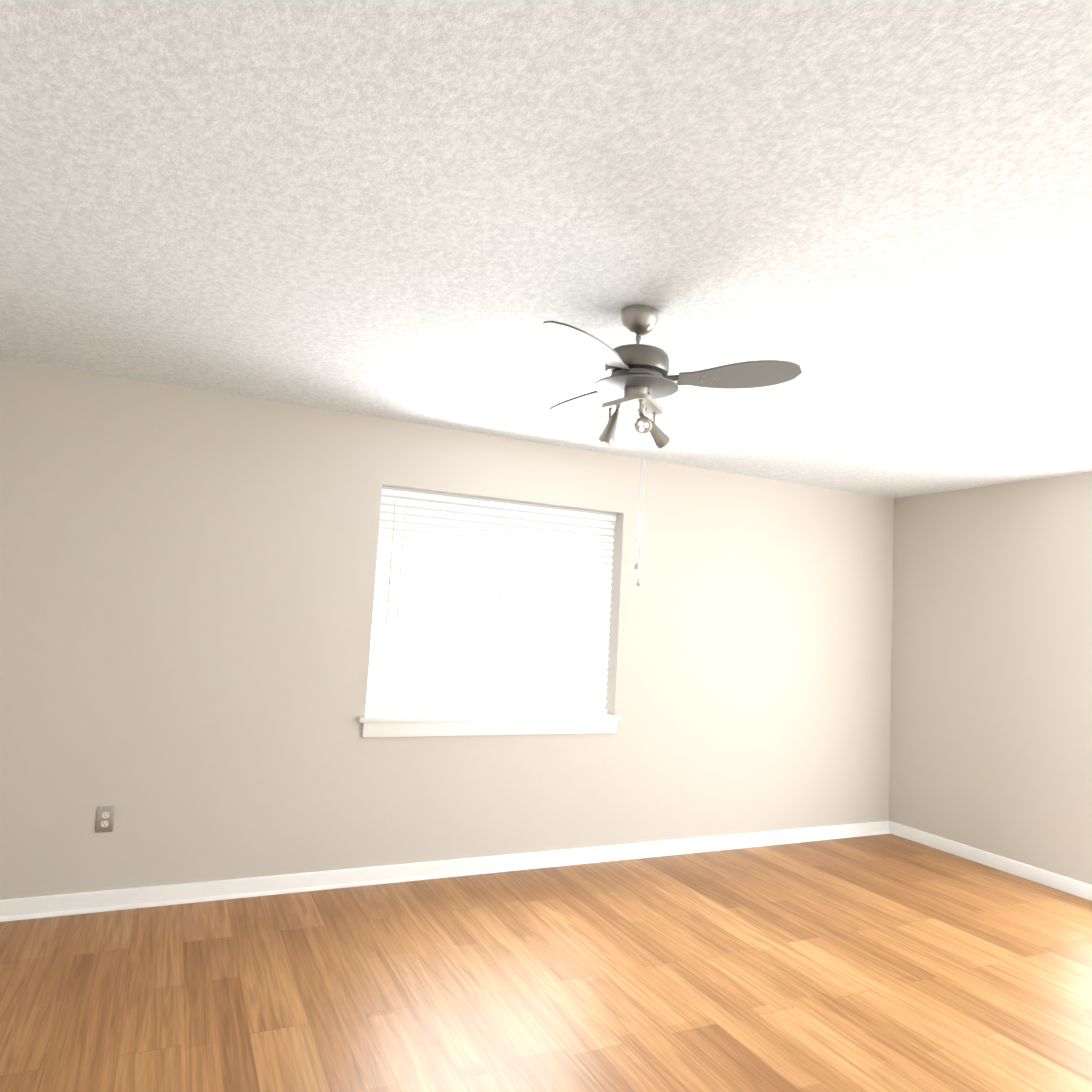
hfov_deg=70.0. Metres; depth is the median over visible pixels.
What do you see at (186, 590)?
wall
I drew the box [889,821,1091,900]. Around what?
baseboard
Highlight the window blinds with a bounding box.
[365,486,615,713]
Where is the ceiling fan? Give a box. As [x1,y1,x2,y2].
[543,305,801,585]
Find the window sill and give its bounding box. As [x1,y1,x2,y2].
[358,713,621,737]
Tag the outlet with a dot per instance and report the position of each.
(105, 819)
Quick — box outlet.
[95,806,114,832]
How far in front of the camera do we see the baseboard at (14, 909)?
4.07 m
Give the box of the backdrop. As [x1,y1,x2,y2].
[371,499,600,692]
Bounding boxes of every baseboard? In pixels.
[0,820,890,921]
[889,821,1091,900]
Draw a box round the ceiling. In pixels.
[0,0,1091,497]
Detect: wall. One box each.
[0,358,893,899]
[889,472,1091,884]
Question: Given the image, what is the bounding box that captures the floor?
[0,834,1091,1091]
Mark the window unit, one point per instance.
(495, 707)
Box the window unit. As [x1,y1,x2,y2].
[366,503,611,708]
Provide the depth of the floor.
3.05 m
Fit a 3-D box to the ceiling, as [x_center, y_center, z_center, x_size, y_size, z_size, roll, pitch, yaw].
[0.834,-0.782,2.646,6.400,0.100,4.700,5,-5,-25]
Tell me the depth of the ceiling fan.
2.50 m
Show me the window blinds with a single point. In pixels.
(507, 608)
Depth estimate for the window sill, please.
4.35 m
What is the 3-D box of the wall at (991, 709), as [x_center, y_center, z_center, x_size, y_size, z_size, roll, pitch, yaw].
[3.559,0.747,3.854,0.200,2.440,4.700,5,-5,-25]

